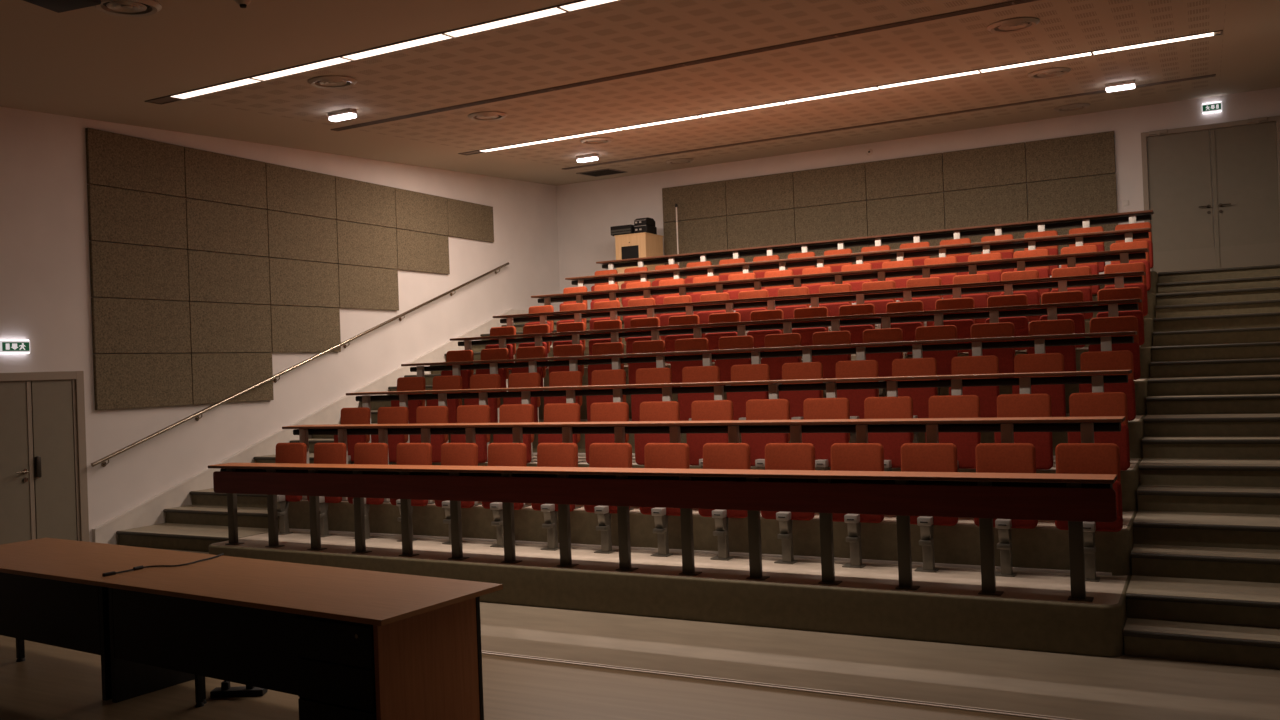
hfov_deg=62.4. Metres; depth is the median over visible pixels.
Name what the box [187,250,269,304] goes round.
acoustic panel
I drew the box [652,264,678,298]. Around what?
seat
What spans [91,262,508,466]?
handrail
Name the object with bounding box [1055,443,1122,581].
seat
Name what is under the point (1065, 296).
seat
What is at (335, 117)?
diffuser
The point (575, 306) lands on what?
seat
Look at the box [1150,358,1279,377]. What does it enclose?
stair step
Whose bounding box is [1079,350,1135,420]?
seat
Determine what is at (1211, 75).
ceiling vent
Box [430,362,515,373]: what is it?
stair step
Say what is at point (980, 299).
seat
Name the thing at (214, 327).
acoustic panel
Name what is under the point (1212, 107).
exit sign
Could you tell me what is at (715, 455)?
seat
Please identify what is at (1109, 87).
diffuser
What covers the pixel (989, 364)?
seat
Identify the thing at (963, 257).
seat
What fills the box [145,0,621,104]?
recessed light
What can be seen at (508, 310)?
trim
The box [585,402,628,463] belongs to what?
seat
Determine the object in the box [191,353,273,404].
acoustic panel
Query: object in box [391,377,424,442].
seat
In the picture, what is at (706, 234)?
acoustic panel
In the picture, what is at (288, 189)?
acoustic panel
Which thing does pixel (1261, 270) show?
stair step
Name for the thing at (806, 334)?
seat
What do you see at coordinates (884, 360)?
seat
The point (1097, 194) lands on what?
acoustic panel
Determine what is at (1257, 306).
stair step
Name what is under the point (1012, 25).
ceiling vent
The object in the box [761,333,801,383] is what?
seat
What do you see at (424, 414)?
seat
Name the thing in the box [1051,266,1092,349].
seat
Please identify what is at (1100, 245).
seat
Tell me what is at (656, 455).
seat
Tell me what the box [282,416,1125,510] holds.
desk
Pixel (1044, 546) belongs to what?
platform
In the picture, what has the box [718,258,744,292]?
seat
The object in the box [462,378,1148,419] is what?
platform
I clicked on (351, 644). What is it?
table
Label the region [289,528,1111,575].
trim
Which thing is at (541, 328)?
seat
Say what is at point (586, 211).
wall
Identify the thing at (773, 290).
seat
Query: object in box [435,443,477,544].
seat
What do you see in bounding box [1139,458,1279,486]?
stair step
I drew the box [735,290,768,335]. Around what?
seat
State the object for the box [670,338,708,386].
seat
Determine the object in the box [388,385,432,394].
stair step
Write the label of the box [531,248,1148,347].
desk
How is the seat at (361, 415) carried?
on the platform at (1044, 546)
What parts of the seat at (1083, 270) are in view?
seat, backrest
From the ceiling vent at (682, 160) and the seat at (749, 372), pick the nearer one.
the seat at (749, 372)
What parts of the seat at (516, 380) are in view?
seat, backrest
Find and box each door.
[0,371,88,544]
[1141,115,1279,272]
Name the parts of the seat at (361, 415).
seat, backrest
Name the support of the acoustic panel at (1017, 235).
attached to the wall at (586, 211)
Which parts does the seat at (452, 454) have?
seat, backrest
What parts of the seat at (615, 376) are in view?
seat, backrest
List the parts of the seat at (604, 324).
seat, backrest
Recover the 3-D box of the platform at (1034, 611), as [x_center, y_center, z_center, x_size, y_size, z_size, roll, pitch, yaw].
[-0.400,1.819,8.916,8.225,0.319,1.102,-2,0,28]
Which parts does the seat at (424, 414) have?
seat, backrest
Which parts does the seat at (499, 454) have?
seat, backrest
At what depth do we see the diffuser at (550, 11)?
8.83 m
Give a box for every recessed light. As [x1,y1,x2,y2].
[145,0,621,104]
[458,30,1222,154]
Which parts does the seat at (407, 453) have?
seat, backrest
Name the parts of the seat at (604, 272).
backrest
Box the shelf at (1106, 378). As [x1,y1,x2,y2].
[356,375,1127,400]
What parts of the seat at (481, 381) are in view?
seat, backrest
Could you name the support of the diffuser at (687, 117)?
attached to the recessed light at (1206, 34)
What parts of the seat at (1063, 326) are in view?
seat, backrest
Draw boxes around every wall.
[0,107,559,541]
[556,87,1279,309]
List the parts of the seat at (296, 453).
backrest, seat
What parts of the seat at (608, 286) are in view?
seat, backrest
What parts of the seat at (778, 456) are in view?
foot plate, seat, backrest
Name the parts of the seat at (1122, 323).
seat, backrest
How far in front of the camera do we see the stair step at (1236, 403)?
9.67 m
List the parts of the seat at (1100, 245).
backrest, seat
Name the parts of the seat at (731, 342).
seat, backrest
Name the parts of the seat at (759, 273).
seat, backrest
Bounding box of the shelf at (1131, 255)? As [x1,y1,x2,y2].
[538,252,1145,302]
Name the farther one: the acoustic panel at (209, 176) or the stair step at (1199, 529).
the acoustic panel at (209, 176)
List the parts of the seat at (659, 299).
seat, backrest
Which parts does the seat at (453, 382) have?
seat, backrest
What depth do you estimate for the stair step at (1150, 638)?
6.39 m
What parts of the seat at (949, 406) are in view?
seat, backrest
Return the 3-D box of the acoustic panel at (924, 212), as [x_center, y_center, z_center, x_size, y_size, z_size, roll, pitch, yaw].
[4.213,-2.290,16.767,1.220,0.609,0.045,-2,0,28]
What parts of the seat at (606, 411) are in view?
seat, backrest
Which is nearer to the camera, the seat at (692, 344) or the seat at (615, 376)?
the seat at (615, 376)
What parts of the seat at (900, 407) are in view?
backrest, seat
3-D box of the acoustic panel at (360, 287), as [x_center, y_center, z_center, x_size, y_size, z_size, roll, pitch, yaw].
[-3.927,-1.041,15.300,0.045,0.609,1.228,-2,0,28]
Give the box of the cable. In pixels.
[102,554,223,576]
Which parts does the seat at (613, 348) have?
seat, backrest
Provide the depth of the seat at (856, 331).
12.01 m
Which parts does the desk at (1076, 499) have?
leg, plate, leg, plate, leg, leg, leg, plate, leg, plate, leg, plate, leg, plate, leg, plate, panel, leg, plate, leg, plate, leg, plate, leg, plate, leg, plate, leg, plate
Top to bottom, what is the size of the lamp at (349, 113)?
0.100 m
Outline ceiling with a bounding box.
[0,0,1279,185]
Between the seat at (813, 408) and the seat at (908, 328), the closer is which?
the seat at (813, 408)
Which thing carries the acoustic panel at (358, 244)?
attached to the wall at (45, 284)
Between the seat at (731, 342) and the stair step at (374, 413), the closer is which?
the seat at (731, 342)
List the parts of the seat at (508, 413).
seat, backrest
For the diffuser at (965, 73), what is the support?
attached to the recessed light at (1206, 34)
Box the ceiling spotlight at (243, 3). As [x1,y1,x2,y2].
[234,0,250,7]
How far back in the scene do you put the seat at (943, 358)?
10.63 m
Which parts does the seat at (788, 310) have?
seat, backrest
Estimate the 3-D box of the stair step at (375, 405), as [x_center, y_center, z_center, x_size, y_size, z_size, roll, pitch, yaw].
[-2.991,0.611,14.863,1.864,0.182,0.702,-2,0,28]
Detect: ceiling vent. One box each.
[93,0,161,16]
[308,75,356,88]
[331,0,1038,130]
[468,111,506,120]
[562,74,1215,169]
[576,168,626,176]
[580,137,612,144]
[666,158,693,163]
[987,17,1039,33]
[1028,67,1070,78]
[1054,103,1089,111]
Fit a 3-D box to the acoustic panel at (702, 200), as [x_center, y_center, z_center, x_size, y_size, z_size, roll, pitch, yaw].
[0.947,-2.772,18.513,1.220,0.609,0.045,-2,0,28]
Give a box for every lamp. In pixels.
[328,108,356,121]
[576,153,598,162]
[1105,80,1134,91]
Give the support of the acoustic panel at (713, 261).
attached to the wall at (586, 211)
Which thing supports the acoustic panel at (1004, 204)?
attached to the wall at (586, 211)
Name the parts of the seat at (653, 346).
seat, backrest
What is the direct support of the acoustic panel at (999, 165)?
attached to the wall at (586, 211)
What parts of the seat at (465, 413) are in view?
seat, backrest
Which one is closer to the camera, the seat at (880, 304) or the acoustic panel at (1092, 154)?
the seat at (880, 304)
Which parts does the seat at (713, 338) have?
seat, backrest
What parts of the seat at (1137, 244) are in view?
backrest, seat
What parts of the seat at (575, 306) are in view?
seat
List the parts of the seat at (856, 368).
seat, backrest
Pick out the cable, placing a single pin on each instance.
(137, 567)
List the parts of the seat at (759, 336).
seat, backrest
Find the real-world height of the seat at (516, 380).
0.931 m
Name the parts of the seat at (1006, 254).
backrest, seat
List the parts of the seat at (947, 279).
backrest, seat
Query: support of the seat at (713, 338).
on the platform at (1141, 385)
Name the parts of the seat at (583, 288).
backrest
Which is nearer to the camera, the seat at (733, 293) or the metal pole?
the seat at (733, 293)
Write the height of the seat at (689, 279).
0.931 m
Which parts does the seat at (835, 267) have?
seat, backrest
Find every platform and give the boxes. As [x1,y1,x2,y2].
[209,530,1131,656]
[288,500,1136,575]
[392,455,1141,511]
[409,415,1145,458]
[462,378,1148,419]
[508,347,1150,391]
[548,318,1153,366]
[585,293,1156,345]
[620,271,1158,324]
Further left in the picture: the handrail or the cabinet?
the handrail
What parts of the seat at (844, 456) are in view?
foot plate, backrest, seat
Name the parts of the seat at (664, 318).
seat, backrest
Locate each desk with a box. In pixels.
[208,463,1116,601]
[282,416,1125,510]
[346,370,1131,462]
[401,331,1136,422]
[450,299,1141,391]
[493,271,1145,370]
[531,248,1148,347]
[565,227,1151,286]
[596,210,1153,269]
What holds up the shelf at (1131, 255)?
attached to the desk at (1125, 255)
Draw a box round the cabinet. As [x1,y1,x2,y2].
[614,232,663,306]
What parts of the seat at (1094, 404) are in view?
seat, backrest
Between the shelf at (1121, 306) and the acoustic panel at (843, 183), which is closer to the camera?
the shelf at (1121, 306)
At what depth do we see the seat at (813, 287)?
14.25 m
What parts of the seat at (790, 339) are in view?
seat, backrest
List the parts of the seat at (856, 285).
seat, backrest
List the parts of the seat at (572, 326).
seat, backrest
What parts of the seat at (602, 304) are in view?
seat, backrest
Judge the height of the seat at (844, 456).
0.931 m
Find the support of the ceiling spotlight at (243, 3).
attached to the ceiling
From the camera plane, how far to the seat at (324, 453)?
10.69 m
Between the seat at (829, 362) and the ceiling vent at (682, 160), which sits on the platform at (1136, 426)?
the seat at (829, 362)
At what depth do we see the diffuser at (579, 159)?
16.36 m
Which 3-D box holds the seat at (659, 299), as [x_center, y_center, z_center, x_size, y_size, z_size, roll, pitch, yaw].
[0.430,-0.708,15.269,0.434,0.931,0.266,-2,0,28]
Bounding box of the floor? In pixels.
[0,602,1279,719]
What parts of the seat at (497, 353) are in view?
seat, backrest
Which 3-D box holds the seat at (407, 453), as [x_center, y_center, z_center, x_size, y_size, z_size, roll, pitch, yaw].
[-2.227,1.271,10.168,0.434,0.931,0.266,-2,0,28]
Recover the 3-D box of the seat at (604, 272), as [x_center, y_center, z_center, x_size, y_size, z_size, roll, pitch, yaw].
[-0.579,-0.977,16.899,0.434,0.931,0.266,-2,0,28]
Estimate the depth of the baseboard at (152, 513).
13.38 m
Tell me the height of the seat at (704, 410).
0.931 m
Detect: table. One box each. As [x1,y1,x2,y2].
[0,538,220,700]
[96,556,502,719]
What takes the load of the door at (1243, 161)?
in the wall at (586, 211)
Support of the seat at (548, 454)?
on the platform at (1034, 611)
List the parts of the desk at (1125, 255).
leg, leg, leg, leg, leg, leg, leg, leg, leg, leg, leg, leg, leg, leg, leg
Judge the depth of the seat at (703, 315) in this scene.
13.93 m
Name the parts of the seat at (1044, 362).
seat, backrest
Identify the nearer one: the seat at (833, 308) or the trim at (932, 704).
the trim at (932, 704)
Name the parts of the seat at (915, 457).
foot plate, backrest, seat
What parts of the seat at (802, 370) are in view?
seat, backrest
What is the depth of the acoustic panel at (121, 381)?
11.96 m
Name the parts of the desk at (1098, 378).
leg, leg, leg, leg, leg, leg, leg, leg, leg, leg, leg, leg, leg, leg, leg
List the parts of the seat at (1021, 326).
seat, backrest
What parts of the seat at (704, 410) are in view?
seat, backrest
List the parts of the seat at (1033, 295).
seat, backrest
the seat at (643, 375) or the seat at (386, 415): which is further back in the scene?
the seat at (386, 415)
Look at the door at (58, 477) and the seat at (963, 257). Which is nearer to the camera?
the door at (58, 477)
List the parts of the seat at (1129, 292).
backrest, seat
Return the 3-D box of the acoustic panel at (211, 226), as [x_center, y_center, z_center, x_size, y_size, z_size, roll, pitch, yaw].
[-5.119,-1.629,13.126,0.045,0.609,1.228,-2,0,28]
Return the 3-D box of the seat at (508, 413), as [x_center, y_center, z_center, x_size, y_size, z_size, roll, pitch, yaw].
[-1.300,0.921,10.758,0.434,0.931,0.266,-2,0,28]
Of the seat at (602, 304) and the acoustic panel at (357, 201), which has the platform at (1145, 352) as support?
the seat at (602, 304)
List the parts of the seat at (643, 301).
seat, backrest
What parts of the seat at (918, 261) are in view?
backrest, seat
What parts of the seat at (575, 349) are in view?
seat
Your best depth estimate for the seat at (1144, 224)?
13.27 m
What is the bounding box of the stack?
[634,217,656,233]
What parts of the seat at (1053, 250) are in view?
backrest, seat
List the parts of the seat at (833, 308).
seat, backrest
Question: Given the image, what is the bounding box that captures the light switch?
[1123,200,1128,205]
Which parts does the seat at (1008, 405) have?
seat, backrest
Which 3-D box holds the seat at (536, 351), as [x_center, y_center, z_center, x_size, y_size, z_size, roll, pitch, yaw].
[-1.383,0.302,12.979,0.434,0.931,0.266,-2,0,28]
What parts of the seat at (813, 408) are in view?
seat, backrest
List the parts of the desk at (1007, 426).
leg, leg, leg, leg, leg, leg, leg, leg, leg, leg, leg, leg, leg, leg, leg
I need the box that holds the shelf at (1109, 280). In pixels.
[500,276,1142,322]
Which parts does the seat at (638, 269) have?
seat, backrest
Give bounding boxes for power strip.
[210,681,267,697]
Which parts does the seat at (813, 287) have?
seat, backrest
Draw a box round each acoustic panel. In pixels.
[85,128,184,197]
[87,184,186,248]
[89,241,188,300]
[91,297,190,353]
[93,353,192,409]
[184,147,266,208]
[186,198,268,256]
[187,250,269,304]
[189,302,271,352]
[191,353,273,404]
[265,163,335,219]
[267,210,337,263]
[269,258,338,307]
[270,305,340,351]
[335,176,395,227]
[336,220,397,268]
[338,264,398,309]
[395,188,447,235]
[396,229,449,273]
[447,198,493,242]
[662,180,726,222]
[663,216,727,254]
[665,258,727,278]
[725,172,793,215]
[727,209,795,248]
[728,252,795,272]
[793,163,866,207]
[794,201,867,242]
[796,245,867,266]
[865,153,943,199]
[867,192,944,235]
[868,239,945,260]
[942,142,1026,191]
[944,183,1027,228]
[946,231,1028,254]
[1025,131,1115,182]
[1027,173,1116,220]
[1029,223,1117,254]
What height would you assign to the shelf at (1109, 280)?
0.060 m
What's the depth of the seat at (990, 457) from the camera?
7.58 m
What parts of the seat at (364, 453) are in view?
seat, backrest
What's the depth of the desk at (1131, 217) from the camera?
15.00 m
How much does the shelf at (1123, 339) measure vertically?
0.060 m
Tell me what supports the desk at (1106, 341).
on the platform at (1136, 426)
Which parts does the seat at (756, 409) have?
seat, backrest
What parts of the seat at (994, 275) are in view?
seat, backrest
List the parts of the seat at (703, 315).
seat, backrest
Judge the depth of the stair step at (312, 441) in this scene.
13.68 m
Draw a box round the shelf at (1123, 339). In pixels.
[410,336,1133,371]
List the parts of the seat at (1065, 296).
seat, backrest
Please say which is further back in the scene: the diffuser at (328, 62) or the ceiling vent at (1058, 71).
the ceiling vent at (1058, 71)
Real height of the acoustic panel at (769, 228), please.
0.609 m
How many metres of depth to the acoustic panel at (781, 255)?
17.90 m
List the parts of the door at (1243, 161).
kick plate, handle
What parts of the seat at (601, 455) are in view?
foot plate, seat, backrest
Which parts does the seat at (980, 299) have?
seat, backrest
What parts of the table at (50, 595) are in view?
leg, modesty panel, panel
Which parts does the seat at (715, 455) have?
foot plate, seat, backrest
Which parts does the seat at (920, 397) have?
backrest, seat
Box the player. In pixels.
[610,224,633,235]
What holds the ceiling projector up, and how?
hanging from the ceiling
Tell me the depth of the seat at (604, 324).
13.62 m
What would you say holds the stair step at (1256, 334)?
on the stair step at (1256, 350)
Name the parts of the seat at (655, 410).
seat, backrest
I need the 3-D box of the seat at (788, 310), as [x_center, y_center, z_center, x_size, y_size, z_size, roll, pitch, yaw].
[1.924,-0.459,13.379,0.434,0.931,0.266,-2,0,28]
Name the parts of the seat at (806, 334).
seat, backrest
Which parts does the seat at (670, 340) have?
seat, backrest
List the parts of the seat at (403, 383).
seat, backrest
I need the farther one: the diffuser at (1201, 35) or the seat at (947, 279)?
the seat at (947, 279)
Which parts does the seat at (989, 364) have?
seat, backrest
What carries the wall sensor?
attached to the wall at (586, 211)
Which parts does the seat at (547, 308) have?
seat, backrest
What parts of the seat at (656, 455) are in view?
seat, foot plate, backrest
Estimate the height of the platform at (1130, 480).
0.359 m
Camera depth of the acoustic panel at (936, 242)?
16.71 m
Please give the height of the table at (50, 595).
0.739 m
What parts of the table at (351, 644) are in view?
panel, leg, leg, modesty panel, drawer, drawer, drawer, drawer, panel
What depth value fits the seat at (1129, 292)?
10.72 m
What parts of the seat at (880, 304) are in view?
backrest, seat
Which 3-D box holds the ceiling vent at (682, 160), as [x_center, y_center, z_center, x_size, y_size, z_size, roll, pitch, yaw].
[0.671,-3.313,17.637,0.474,0.058,0.474,-2,0,24]
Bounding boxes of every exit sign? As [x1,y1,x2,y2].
[0,340,29,353]
[1202,101,1221,113]
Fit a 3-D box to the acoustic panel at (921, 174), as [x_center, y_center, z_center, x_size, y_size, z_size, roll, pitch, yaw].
[4.189,-2.906,16.771,1.220,0.609,0.045,-2,0,28]
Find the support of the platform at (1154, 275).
on the platform at (1151, 297)
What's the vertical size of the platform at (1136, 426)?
0.359 m
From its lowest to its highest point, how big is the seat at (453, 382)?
0.931 m
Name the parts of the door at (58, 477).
handle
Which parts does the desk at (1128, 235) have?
leg, leg, leg, leg, leg, leg, leg, leg, leg, leg, leg, leg, leg, leg, leg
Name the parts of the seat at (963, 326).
seat, backrest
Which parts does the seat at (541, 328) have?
seat, backrest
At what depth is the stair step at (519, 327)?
17.91 m
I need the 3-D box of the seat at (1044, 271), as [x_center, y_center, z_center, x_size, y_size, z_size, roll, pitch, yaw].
[4.788,-0.889,12.928,0.434,0.931,0.266,-2,0,28]
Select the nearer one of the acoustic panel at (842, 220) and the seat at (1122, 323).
the seat at (1122, 323)
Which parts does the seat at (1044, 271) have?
backrest, seat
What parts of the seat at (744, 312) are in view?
seat, backrest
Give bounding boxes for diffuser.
[171,79,259,98]
[253,58,349,79]
[329,113,356,121]
[344,34,450,59]
[445,7,564,36]
[482,140,549,151]
[550,129,620,140]
[561,0,616,10]
[577,157,597,162]
[621,116,700,129]
[699,102,785,116]
[786,87,877,102]
[879,71,979,87]
[981,52,1091,71]
[1093,33,1213,54]
[1106,84,1134,91]
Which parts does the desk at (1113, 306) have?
leg, leg, leg, leg, leg, leg, leg, leg, leg, leg, leg, leg, leg, leg, leg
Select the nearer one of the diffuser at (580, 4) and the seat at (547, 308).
the diffuser at (580, 4)
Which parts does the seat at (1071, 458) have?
backrest, seat, foot plate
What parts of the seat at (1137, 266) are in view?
backrest, seat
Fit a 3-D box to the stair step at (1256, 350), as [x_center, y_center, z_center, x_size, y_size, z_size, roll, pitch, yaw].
[6.309,-0.087,10.955,1.791,0.182,0.702,-2,0,28]
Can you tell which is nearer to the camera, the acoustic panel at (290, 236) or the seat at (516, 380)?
the seat at (516, 380)
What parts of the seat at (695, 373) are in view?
seat, backrest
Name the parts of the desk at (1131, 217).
leg, leg, leg, leg, leg, leg, leg, leg, leg, leg, leg, leg, leg, leg, leg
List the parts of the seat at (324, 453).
seat, backrest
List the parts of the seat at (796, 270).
seat, backrest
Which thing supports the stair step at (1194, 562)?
on the stair step at (1225, 602)
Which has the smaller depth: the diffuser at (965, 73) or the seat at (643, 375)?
the seat at (643, 375)
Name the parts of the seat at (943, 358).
backrest, seat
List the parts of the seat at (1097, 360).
backrest, seat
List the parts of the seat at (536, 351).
seat, backrest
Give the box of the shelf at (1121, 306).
[458,303,1138,345]
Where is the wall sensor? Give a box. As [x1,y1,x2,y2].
[866,149,872,155]
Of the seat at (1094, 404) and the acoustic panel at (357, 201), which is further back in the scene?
the acoustic panel at (357, 201)
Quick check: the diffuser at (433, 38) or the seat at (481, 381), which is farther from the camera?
the seat at (481, 381)
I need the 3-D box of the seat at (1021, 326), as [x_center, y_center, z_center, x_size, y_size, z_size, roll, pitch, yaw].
[3.902,-0.230,11.228,0.434,0.931,0.266,-2,0,28]
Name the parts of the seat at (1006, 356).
seat, backrest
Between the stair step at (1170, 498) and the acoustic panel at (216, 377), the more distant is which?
the acoustic panel at (216, 377)
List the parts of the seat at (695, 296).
seat, backrest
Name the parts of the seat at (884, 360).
backrest, seat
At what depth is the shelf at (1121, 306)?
11.56 m
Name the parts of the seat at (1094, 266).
backrest, seat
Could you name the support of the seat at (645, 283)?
on the platform at (1148, 322)
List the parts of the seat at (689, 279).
seat, backrest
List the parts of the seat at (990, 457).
backrest, seat, foot plate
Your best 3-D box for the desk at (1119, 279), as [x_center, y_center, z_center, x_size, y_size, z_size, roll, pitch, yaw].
[1.636,-0.373,12.856,8.175,0.775,0.300,-2,0,28]
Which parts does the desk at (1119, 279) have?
leg, leg, leg, leg, leg, leg, leg, leg, leg, leg, leg, leg, leg, leg, leg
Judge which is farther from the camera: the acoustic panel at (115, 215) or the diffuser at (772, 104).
the diffuser at (772, 104)
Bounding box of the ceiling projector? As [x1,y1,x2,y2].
[23,0,100,12]
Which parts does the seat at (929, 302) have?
backrest, seat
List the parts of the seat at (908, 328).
backrest, seat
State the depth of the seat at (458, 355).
13.51 m
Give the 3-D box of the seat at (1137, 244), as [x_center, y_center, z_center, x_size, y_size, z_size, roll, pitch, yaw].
[5.756,-0.930,12.408,0.434,0.931,0.266,-2,0,28]
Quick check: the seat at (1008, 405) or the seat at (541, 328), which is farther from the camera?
the seat at (541, 328)
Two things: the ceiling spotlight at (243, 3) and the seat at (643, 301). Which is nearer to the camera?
the ceiling spotlight at (243, 3)
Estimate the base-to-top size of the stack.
0.275 m
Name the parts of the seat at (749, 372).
seat, backrest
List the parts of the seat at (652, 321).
seat, backrest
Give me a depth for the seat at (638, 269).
16.70 m
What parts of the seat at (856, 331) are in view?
seat, backrest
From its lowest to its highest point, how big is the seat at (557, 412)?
0.931 m
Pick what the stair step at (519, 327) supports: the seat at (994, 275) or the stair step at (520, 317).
the stair step at (520, 317)
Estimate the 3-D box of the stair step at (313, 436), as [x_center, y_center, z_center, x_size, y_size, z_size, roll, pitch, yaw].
[-3.434,0.941,14.013,1.864,0.182,0.702,-2,0,28]
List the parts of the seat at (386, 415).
seat, backrest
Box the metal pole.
[675,204,678,264]
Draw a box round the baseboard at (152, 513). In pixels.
[92,310,528,544]
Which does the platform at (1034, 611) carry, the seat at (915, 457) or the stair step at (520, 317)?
the seat at (915, 457)
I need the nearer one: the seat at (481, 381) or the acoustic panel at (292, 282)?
the seat at (481, 381)
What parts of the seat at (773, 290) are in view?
seat, backrest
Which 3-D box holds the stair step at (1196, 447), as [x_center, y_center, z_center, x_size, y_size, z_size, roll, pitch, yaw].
[5.202,0.737,8.830,1.791,0.182,0.460,-2,0,28]
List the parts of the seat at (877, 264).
backrest, seat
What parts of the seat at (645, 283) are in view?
seat, backrest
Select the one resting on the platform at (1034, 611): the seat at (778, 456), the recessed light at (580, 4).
the seat at (778, 456)
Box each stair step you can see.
[116,523,278,551]
[143,547,208,553]
[163,505,278,528]
[189,488,266,507]
[253,453,313,463]
[290,438,333,452]
[312,423,377,437]
[360,400,426,409]
[371,410,377,422]
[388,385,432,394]
[404,373,475,384]
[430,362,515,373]
[444,352,515,360]
[472,341,554,351]
[480,330,556,339]
[501,319,590,331]
[514,317,590,323]
[1123,618,1279,668]
[1126,575,1279,628]
[1131,544,1279,582]
[1133,511,1279,549]
[1137,485,1279,514]
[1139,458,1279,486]
[1142,436,1279,458]
[1144,413,1279,435]
[1146,394,1279,414]
[1147,375,1279,395]
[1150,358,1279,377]
[1151,342,1279,361]
[1153,326,1279,345]
[1154,312,1279,331]
[1155,299,1279,317]
[1156,286,1279,305]
[1158,264,1279,282]
[1158,275,1279,293]
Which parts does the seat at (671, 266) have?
seat, backrest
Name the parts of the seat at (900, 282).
backrest, seat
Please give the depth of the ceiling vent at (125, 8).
7.79 m
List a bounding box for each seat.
[275,443,306,534]
[307,443,346,536]
[334,407,369,463]
[347,443,387,539]
[371,407,408,464]
[390,443,431,541]
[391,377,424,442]
[410,406,448,462]
[427,375,461,422]
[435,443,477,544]
[441,350,473,392]
[450,405,489,462]
[464,374,500,422]
[476,348,508,391]
[482,443,526,547]
[485,326,515,369]
[493,404,533,462]
[503,372,540,421]
[511,346,545,390]
[518,324,549,367]
[524,305,553,345]
[531,443,577,550]
[538,403,579,445]
[544,371,581,405]
[549,344,583,375]
[553,322,584,360]
[556,303,585,329]
[559,286,586,320]
[584,443,631,553]
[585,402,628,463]
[586,369,625,421]
[588,342,623,389]
[589,320,621,358]
[590,284,618,318]
[590,300,619,339]
[591,269,617,300]
[621,267,647,301]
[622,281,651,320]
[624,298,654,340]
[626,317,659,363]
[628,340,664,387]
[631,367,671,420]
[634,401,679,464]
[640,443,689,556]
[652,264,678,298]
[655,278,684,318]
[660,295,691,340]
[665,315,699,363]
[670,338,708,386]
[678,366,719,420]
[684,261,711,294]
[686,400,732,468]
[690,276,719,314]
[697,292,729,363]
[698,443,750,560]
[705,312,740,361]
[715,335,753,385]
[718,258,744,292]
[727,273,755,311]
[727,364,769,438]
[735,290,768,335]
[741,399,789,469]
[747,309,783,351]
[753,255,779,289]
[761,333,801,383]
[761,443,814,563]
[762,270,793,307]
[775,287,809,322]
[779,362,822,419]
[788,252,815,285]
[792,307,828,358]
[801,266,831,306]
[802,398,849,470]
[812,331,850,397]
[819,283,851,330]
[824,249,852,284]
[831,443,883,567]
[836,360,878,442]
[839,304,874,360]
[841,263,872,304]
[861,245,890,281]
[862,280,895,328]
[863,328,902,396]
[864,396,913,470]
[882,260,913,301]
[886,301,923,358]
[892,358,937,442]
[900,242,929,278]
[901,443,957,571]
[906,277,941,325]
[915,325,957,395]
[924,256,957,298]
[925,395,980,471]
[933,297,974,353]
[940,238,970,274]
[949,355,999,417]
[951,273,989,323]
[967,253,1002,295]
[968,322,1014,377]
[974,443,1037,576]
[981,234,1013,271]
[985,294,1028,349]
[994,394,1052,469]
[1000,270,1040,351]
[1012,353,1065,416]
[1013,249,1050,322]
[1024,230,1058,298]
[1027,319,1076,375]
[1039,291,1084,347]
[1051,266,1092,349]
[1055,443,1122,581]
[1061,245,1099,293]
[1067,392,1129,470]
[1069,226,1104,272]
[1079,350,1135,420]
[1088,316,1140,379]
[1096,287,1144,345]
[1104,262,1147,315]
[1110,241,1150,290]
[1115,222,1152,268]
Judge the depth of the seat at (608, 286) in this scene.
15.84 m
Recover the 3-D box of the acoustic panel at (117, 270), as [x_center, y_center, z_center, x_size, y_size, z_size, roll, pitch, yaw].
[-5.680,-0.999,12.033,0.045,0.609,1.228,-2,0,28]
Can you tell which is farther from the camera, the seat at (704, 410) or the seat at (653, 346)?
the seat at (653, 346)
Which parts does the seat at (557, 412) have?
seat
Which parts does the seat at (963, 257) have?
backrest, seat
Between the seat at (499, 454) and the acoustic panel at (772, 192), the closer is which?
the seat at (499, 454)
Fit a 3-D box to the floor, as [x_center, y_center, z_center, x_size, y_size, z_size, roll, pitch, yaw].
[-2.721,2.110,4.716,12.350,0.150,9.800,-2,0,28]
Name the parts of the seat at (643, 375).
seat, backrest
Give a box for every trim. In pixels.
[92,308,512,530]
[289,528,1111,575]
[482,650,1080,719]
[533,453,1055,457]
[539,414,1069,421]
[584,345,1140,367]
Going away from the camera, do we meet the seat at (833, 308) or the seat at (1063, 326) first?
the seat at (1063, 326)
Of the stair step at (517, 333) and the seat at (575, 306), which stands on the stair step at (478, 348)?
the stair step at (517, 333)
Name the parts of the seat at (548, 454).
foot plate, seat, backrest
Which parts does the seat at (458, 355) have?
seat, backrest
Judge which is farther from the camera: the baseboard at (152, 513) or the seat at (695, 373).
the baseboard at (152, 513)
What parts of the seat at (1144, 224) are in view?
backrest, seat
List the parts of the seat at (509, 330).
seat, backrest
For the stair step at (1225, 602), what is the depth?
6.72 m
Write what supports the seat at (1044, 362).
on the platform at (1130, 480)
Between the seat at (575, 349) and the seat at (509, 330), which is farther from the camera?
the seat at (509, 330)
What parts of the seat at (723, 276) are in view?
seat, backrest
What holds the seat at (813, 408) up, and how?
on the platform at (1044, 546)
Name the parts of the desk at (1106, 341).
leg, leg, leg, leg, leg, leg, leg, leg, leg, leg, leg, leg, leg, leg, leg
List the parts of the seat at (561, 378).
seat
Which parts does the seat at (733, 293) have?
seat, backrest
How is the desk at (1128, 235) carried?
on the platform at (1151, 297)
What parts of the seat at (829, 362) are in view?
seat, backrest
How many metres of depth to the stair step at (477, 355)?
16.42 m
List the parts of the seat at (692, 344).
seat, backrest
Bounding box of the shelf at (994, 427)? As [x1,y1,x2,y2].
[293,422,1120,434]
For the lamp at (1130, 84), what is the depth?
13.24 m

